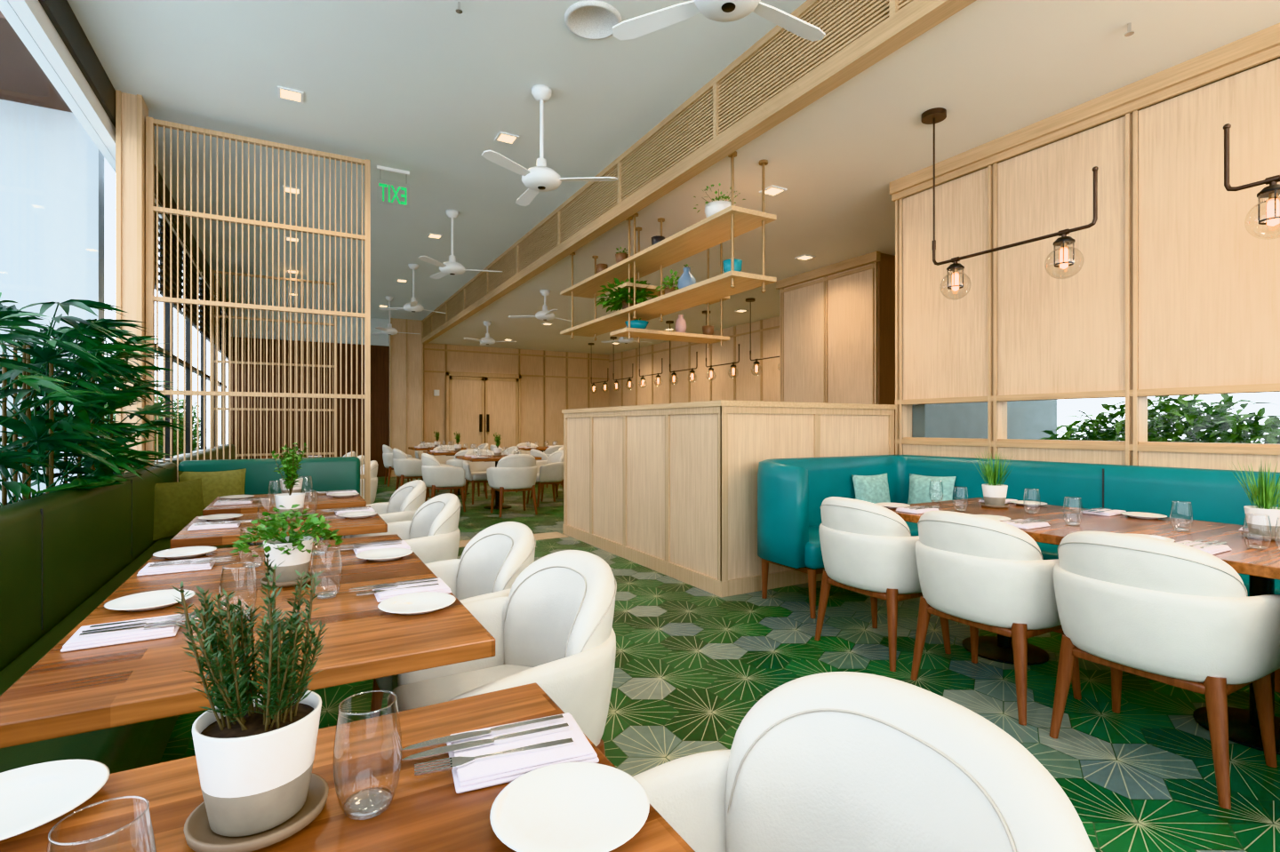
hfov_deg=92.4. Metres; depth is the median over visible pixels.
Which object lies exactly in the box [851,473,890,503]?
pillow
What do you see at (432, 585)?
fork
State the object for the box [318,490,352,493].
fork
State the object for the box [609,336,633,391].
globe pendant light
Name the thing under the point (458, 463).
dining chair
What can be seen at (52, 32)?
wall
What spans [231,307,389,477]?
wall
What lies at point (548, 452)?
dining chair
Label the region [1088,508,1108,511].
table knife
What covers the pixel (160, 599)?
bread plate
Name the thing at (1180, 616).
dining chair
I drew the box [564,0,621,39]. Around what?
ceiling speaker
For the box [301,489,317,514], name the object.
water glass
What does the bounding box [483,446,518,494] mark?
dining chair
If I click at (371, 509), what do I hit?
folded napkin
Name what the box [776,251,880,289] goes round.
crown molding
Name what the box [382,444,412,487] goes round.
dining chair
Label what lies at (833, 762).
dining chair
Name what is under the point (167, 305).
window
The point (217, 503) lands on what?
folded napkin
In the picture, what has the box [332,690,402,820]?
water glass
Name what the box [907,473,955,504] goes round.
pillow
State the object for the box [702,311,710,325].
globe pendant light
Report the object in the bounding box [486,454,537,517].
dining chair
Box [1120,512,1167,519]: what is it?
bread plate
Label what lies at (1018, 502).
bread plate
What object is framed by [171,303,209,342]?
window blinds
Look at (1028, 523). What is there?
table knife
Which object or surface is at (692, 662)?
floor
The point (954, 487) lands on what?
water glass
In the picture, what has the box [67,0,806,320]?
ceiling
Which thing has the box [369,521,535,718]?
dining chair
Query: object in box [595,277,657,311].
potted plant
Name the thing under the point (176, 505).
throw pillow
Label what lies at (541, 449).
dining table
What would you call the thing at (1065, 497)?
water glass
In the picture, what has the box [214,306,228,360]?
window blinds
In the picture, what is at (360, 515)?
bread plate
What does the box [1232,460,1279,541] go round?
potted plant
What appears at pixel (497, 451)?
basil
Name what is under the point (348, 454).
dining chair
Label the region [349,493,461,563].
dining chair
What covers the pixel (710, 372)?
globe pendant light
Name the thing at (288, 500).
basil
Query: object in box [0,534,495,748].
dining table
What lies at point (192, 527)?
folded napkin
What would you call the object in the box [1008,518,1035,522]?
fork
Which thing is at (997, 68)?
ceiling
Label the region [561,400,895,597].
half wall
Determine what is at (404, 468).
dining chair
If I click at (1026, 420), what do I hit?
wall
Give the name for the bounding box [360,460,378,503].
dining chair
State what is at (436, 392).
wall thermostat
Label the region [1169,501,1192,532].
water glass
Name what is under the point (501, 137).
recessed light
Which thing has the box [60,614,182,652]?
folded napkin
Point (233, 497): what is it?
bread plate
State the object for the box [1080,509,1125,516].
folded napkin
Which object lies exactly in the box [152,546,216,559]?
bread plate
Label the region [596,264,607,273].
ceramic pot
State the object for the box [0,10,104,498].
window
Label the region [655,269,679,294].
succulent pot
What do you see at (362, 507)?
table knife
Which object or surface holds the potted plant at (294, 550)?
on the dining table at (74, 692)
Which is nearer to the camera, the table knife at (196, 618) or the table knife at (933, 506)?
the table knife at (196, 618)
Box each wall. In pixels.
[0,0,228,322]
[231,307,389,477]
[423,343,609,447]
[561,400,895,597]
[608,316,779,407]
[895,56,1279,472]
[912,400,1056,439]
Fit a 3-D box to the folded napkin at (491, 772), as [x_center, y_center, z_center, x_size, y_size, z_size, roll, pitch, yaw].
[-0.164,0.442,0.843,0.184,0.016,0.132,0,0,-22]
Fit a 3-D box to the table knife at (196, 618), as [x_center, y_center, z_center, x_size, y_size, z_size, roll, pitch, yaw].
[-1.063,0.430,1.331,0.223,0.006,0.017,0,0,-32]
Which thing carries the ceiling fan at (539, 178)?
hanging from the ceiling at (421, 88)
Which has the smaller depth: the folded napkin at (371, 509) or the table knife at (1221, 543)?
the table knife at (1221, 543)
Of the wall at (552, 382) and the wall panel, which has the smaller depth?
the wall panel
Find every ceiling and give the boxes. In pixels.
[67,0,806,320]
[428,0,1279,354]
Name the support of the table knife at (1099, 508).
on the folded napkin at (1116, 512)
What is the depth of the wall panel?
7.87 m
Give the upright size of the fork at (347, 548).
0.004 m
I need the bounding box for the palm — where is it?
[0,292,188,506]
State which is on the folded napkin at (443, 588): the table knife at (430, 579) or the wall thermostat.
the table knife at (430, 579)
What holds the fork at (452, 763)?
on the folded napkin at (491, 772)
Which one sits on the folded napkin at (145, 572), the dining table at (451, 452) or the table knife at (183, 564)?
the table knife at (183, 564)
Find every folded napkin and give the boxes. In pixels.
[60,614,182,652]
[136,557,215,576]
[187,522,240,531]
[213,500,253,505]
[326,490,357,495]
[334,507,375,515]
[352,540,410,555]
[372,577,451,602]
[447,712,599,793]
[896,505,939,513]
[978,499,1016,503]
[1002,519,1050,529]
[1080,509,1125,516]
[1176,540,1231,554]
[1238,526,1248,531]
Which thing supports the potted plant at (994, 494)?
on the dining table at (1262, 567)
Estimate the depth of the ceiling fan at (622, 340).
11.83 m
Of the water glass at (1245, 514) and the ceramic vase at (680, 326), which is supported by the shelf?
the ceramic vase at (680, 326)
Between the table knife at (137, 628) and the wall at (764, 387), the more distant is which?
the wall at (764, 387)
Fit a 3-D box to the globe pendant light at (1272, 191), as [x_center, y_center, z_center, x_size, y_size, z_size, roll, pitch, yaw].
[2.881,-1.426,2.324,0.176,1.248,1.018,0,0,-29]
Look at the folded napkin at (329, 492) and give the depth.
3.99 m
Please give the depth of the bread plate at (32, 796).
0.74 m
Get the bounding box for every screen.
[145,116,370,504]
[211,270,336,459]
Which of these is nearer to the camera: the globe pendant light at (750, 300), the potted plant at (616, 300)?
the potted plant at (616, 300)
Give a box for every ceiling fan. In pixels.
[370,296,418,335]
[379,264,445,313]
[418,209,502,279]
[464,321,511,345]
[481,84,617,206]
[508,289,571,321]
[600,327,652,343]
[612,0,825,41]
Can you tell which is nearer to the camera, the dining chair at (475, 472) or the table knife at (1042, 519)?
the table knife at (1042, 519)
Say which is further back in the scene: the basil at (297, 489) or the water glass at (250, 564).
the basil at (297, 489)
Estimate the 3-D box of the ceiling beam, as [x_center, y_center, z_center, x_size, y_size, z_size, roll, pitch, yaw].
[-0.635,-2.275,6.699,0.120,0.550,19.300,0,0,-29]
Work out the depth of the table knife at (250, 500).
3.52 m
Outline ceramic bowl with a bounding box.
[624,318,648,328]
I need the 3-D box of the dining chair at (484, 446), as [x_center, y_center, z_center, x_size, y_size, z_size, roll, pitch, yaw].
[-3.566,0.788,13.254,0.566,0.828,0.637,0,0,-29]
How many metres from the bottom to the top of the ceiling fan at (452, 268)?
0.746 m
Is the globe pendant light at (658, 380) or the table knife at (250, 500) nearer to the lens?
the table knife at (250, 500)
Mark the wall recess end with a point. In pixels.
(886, 267)
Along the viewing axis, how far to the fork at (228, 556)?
1.98 m
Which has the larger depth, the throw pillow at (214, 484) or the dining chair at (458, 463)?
the dining chair at (458, 463)
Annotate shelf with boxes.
[560,151,776,348]
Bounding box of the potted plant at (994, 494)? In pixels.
[970,451,1012,508]
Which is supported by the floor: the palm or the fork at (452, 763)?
the palm
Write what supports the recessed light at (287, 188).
in the ceiling at (421, 88)
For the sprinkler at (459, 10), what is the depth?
3.68 m
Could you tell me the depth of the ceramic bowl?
6.09 m
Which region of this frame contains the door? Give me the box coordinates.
[445,372,520,450]
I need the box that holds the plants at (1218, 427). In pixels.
[1038,393,1279,444]
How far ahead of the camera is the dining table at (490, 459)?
8.89 m
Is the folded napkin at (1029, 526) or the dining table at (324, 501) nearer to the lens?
the folded napkin at (1029, 526)
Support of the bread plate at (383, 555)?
on the dining table at (74, 692)
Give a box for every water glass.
[46,796,156,851]
[219,562,257,621]
[239,528,264,568]
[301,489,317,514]
[310,547,342,599]
[311,518,329,556]
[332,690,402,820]
[952,487,967,511]
[1023,488,1040,514]
[1063,496,1083,526]
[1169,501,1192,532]
[1242,513,1271,550]
[1274,517,1279,551]
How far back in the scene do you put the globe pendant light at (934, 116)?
3.70 m
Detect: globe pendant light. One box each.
[588,343,607,393]
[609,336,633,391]
[639,343,663,385]
[665,320,697,383]
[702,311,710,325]
[705,344,739,377]
[745,297,779,373]
[921,107,1098,300]
[1223,123,1279,239]
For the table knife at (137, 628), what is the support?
on the folded napkin at (75, 643)
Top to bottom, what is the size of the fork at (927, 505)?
0.004 m
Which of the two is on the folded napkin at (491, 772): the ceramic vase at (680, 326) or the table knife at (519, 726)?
the table knife at (519, 726)
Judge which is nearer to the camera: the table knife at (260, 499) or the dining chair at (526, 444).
the table knife at (260, 499)
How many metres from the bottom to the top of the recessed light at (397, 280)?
0.012 m
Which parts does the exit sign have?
plate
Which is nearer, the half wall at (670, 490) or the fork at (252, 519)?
the fork at (252, 519)
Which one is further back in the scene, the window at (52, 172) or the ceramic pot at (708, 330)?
the ceramic pot at (708, 330)
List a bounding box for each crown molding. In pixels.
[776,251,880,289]
[889,23,1279,201]
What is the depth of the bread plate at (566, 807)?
0.70 m
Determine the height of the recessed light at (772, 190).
0.012 m
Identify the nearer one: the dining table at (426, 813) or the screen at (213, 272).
the dining table at (426, 813)
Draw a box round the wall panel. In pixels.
[779,262,878,404]
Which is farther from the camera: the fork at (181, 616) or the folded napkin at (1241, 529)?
the folded napkin at (1241, 529)
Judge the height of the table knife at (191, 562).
0.006 m
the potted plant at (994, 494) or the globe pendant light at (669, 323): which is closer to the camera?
the potted plant at (994, 494)
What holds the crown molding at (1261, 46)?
attached to the wall at (1172, 293)
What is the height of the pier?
3.750 m
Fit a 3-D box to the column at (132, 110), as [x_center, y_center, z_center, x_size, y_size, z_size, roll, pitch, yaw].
[-3.967,-0.675,4.796,0.155,3.750,0.250,0,0,-29]
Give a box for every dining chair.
[339,480,426,538]
[343,451,355,456]
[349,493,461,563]
[357,455,364,467]
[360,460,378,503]
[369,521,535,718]
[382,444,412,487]
[387,550,616,756]
[392,448,429,497]
[415,442,434,479]
[421,453,465,511]
[431,446,464,492]
[446,448,487,499]
[463,448,503,504]
[476,443,488,449]
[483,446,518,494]
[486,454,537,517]
[490,444,503,455]
[516,442,544,455]
[526,449,563,507]
[529,448,558,502]
[544,445,563,487]
[632,672,1095,851]
[814,496,951,671]
[910,511,1081,726]
[1049,531,1279,809]
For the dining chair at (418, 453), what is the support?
on the floor
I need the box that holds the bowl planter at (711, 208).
[693,183,745,217]
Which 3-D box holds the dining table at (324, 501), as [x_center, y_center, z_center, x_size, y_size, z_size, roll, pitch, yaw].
[-2.166,0.825,3.790,0.800,0.750,0.730,0,0,-29]
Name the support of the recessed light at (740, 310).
in the ceiling at (997, 68)
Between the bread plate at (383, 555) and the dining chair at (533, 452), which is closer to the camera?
the bread plate at (383, 555)
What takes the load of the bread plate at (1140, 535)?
on the dining table at (1262, 567)
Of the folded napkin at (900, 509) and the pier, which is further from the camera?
the pier
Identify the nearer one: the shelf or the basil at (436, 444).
the shelf
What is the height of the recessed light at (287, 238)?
0.012 m
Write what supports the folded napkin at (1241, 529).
on the dining table at (1262, 567)
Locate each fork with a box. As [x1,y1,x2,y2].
[89,613,200,629]
[153,555,231,564]
[198,519,252,523]
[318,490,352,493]
[325,508,368,511]
[339,543,401,550]
[356,584,439,596]
[414,737,573,775]
[904,504,931,508]
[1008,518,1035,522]
[1094,509,1116,512]
[1179,539,1208,544]
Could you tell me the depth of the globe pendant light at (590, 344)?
15.05 m
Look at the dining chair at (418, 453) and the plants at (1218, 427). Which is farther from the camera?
the dining chair at (418, 453)
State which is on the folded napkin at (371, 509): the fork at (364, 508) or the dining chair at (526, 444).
the fork at (364, 508)
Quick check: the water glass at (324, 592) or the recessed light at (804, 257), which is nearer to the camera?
the water glass at (324, 592)
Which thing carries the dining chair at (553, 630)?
on the floor
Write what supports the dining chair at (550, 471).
on the floor
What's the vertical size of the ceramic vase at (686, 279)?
0.262 m
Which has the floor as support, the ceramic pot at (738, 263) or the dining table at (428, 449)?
the dining table at (428, 449)
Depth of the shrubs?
9.97 m
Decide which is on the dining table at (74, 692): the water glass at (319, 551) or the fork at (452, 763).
the water glass at (319, 551)
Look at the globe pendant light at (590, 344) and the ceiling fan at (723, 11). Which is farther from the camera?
the globe pendant light at (590, 344)
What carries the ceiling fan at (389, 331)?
hanging from the ceiling at (421, 88)
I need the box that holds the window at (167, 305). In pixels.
[0,302,227,506]
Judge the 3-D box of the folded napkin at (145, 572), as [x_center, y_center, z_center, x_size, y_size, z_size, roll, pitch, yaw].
[-1.453,0.442,1.931,0.184,0.016,0.132,0,0,-29]
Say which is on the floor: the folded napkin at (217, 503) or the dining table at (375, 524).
the dining table at (375, 524)
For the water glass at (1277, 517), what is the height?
0.125 m
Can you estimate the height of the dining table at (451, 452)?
0.750 m
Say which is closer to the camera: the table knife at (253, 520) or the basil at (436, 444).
the table knife at (253, 520)
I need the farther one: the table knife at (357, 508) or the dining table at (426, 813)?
the table knife at (357, 508)
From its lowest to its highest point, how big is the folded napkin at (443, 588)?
0.016 m
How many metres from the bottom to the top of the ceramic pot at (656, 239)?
0.110 m
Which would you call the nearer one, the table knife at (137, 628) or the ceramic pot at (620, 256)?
the table knife at (137, 628)
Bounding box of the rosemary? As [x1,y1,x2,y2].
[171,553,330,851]
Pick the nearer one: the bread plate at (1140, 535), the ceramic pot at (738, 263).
the bread plate at (1140, 535)
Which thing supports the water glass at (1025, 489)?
on the dining table at (1262, 567)
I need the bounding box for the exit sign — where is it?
[376,165,409,205]
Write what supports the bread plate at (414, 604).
on the dining table at (74, 692)
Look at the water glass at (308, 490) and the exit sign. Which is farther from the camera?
the exit sign
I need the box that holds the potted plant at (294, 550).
[230,504,343,588]
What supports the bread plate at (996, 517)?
on the dining table at (1262, 567)
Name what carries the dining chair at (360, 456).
on the floor
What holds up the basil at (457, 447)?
on the dining table at (451, 452)
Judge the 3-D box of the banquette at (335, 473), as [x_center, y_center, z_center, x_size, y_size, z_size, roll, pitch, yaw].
[-2.905,0.735,4.871,1.290,0.930,0.640,0,0,-29]
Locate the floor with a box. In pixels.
[160,476,1279,851]
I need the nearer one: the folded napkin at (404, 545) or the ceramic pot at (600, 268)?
the folded napkin at (404, 545)
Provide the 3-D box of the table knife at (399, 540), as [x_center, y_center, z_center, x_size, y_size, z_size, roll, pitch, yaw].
[-0.996,0.430,2.248,0.223,0.006,0.016,0,0,-29]
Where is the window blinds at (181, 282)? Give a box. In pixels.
[154,212,209,300]
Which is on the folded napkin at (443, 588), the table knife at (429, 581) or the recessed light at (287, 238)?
the table knife at (429, 581)
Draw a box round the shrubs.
[104,390,207,459]
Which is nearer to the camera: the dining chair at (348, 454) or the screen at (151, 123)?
the screen at (151, 123)
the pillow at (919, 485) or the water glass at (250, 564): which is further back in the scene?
the pillow at (919, 485)
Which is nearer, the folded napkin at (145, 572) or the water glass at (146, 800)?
the water glass at (146, 800)
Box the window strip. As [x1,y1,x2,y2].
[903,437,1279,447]
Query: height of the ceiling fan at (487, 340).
0.446 m
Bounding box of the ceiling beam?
[422,0,976,344]
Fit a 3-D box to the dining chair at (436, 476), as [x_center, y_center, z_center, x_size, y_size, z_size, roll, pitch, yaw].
[-2.783,0.788,8.646,0.566,0.828,0.637,0,0,-29]
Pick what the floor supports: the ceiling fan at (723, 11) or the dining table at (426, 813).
the dining table at (426, 813)
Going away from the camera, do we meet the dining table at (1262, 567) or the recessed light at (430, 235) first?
the dining table at (1262, 567)
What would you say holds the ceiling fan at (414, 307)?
hanging from the ceiling at (421, 88)
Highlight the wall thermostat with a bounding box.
[433,390,439,396]
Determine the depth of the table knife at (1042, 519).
2.75 m
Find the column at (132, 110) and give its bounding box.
[115,89,148,472]
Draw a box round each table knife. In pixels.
[79,620,198,638]
[81,616,198,633]
[147,559,235,568]
[149,557,236,566]
[194,521,249,526]
[195,520,254,524]
[218,498,264,501]
[218,499,258,502]
[323,507,369,511]
[325,506,368,510]
[335,541,401,548]
[336,539,400,546]
[348,577,436,590]
[349,580,438,591]
[401,723,568,761]
[402,714,563,751]
[909,505,937,509]
[914,506,940,510]
[1014,519,1045,523]
[1021,520,1050,524]
[1080,507,1103,511]
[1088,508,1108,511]
[1189,540,1218,547]
[1200,542,1227,549]
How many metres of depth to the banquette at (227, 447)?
7.09 m
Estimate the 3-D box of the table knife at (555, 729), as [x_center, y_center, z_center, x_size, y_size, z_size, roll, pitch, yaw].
[-0.206,0.430,0.836,0.223,0.006,0.016,0,0,-23]
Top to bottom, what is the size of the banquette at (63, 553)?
0.920 m
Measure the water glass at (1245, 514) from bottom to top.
0.125 m
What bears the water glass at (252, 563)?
on the dining table at (74, 692)
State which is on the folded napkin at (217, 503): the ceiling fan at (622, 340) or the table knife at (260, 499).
the table knife at (260, 499)
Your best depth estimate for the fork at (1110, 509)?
3.10 m
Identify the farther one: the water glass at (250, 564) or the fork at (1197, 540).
the fork at (1197, 540)
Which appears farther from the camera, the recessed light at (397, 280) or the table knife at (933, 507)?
the recessed light at (397, 280)
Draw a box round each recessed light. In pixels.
[277,86,303,103]
[282,185,301,194]
[285,236,299,242]
[287,269,298,273]
[396,279,407,282]
[426,232,442,239]
[494,131,519,144]
[734,309,748,312]
[759,184,787,196]
[794,254,815,260]
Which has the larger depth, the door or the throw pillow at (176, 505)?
the door
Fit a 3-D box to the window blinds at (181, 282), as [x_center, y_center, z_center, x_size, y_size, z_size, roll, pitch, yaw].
[-5.907,-1.825,7.994,0.040,0.939,4.411,0,0,-29]
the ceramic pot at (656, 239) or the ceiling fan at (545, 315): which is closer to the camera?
the ceramic pot at (656, 239)
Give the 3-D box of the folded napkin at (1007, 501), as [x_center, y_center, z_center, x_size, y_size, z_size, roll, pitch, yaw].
[2.116,0.442,3.622,0.184,0.016,0.132,0,0,-29]
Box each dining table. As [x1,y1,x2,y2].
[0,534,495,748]
[0,682,695,851]
[170,506,387,549]
[202,492,366,516]
[408,447,467,451]
[423,450,469,495]
[455,455,541,509]
[517,447,549,452]
[888,497,1279,755]
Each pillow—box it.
[152,478,204,540]
[177,468,246,508]
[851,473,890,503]
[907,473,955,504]
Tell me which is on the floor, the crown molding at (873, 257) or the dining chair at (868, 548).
the dining chair at (868, 548)
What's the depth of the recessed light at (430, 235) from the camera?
8.20 m
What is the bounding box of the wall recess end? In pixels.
[878,253,895,455]
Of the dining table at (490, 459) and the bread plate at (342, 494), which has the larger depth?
the dining table at (490, 459)
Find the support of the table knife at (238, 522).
on the folded napkin at (192, 527)
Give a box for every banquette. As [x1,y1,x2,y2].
[0,462,232,774]
[168,444,235,464]
[178,456,359,546]
[757,455,1279,693]
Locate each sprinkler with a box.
[456,1,462,13]
[1124,22,1134,36]
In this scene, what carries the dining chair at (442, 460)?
on the floor
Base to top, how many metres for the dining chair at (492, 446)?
0.828 m
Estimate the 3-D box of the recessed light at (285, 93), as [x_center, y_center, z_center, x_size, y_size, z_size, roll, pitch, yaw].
[-2.683,-2.544,4.710,0.170,0.012,0.170,0,0,-29]
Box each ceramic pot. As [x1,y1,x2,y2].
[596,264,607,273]
[615,247,628,263]
[651,235,664,245]
[702,325,713,335]
[722,258,742,273]
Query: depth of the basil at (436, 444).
12.83 m
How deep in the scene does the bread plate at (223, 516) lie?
2.95 m
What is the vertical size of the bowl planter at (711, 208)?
0.291 m
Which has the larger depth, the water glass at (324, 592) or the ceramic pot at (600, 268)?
the ceramic pot at (600, 268)
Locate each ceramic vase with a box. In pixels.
[674,314,686,332]
[677,264,695,288]
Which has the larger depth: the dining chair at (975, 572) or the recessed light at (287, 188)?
the recessed light at (287, 188)
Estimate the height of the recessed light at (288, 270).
0.012 m
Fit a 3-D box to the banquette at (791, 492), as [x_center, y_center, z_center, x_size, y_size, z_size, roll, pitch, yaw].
[2.756,0.718,2.362,1.670,0.966,5.415,0,0,-29]
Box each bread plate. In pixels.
[0,759,109,841]
[104,589,195,612]
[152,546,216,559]
[198,513,243,521]
[220,495,254,500]
[328,492,359,497]
[337,511,377,519]
[355,548,413,561]
[377,592,455,615]
[489,761,649,851]
[875,503,910,509]
[974,514,1010,521]
[1009,500,1047,506]
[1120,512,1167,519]
[1127,534,1175,542]
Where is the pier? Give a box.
[388,318,423,477]
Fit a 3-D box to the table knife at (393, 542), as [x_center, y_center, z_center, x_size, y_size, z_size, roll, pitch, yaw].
[-0.983,0.430,2.224,0.223,0.006,0.017,0,0,-29]
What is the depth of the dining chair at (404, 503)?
4.06 m
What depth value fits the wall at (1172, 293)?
3.83 m
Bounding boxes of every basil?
[271,444,306,521]
[278,442,306,493]
[433,431,439,447]
[453,432,461,451]
[493,432,502,456]
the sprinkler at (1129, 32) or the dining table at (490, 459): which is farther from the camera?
the dining table at (490, 459)
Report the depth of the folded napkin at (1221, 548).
2.19 m

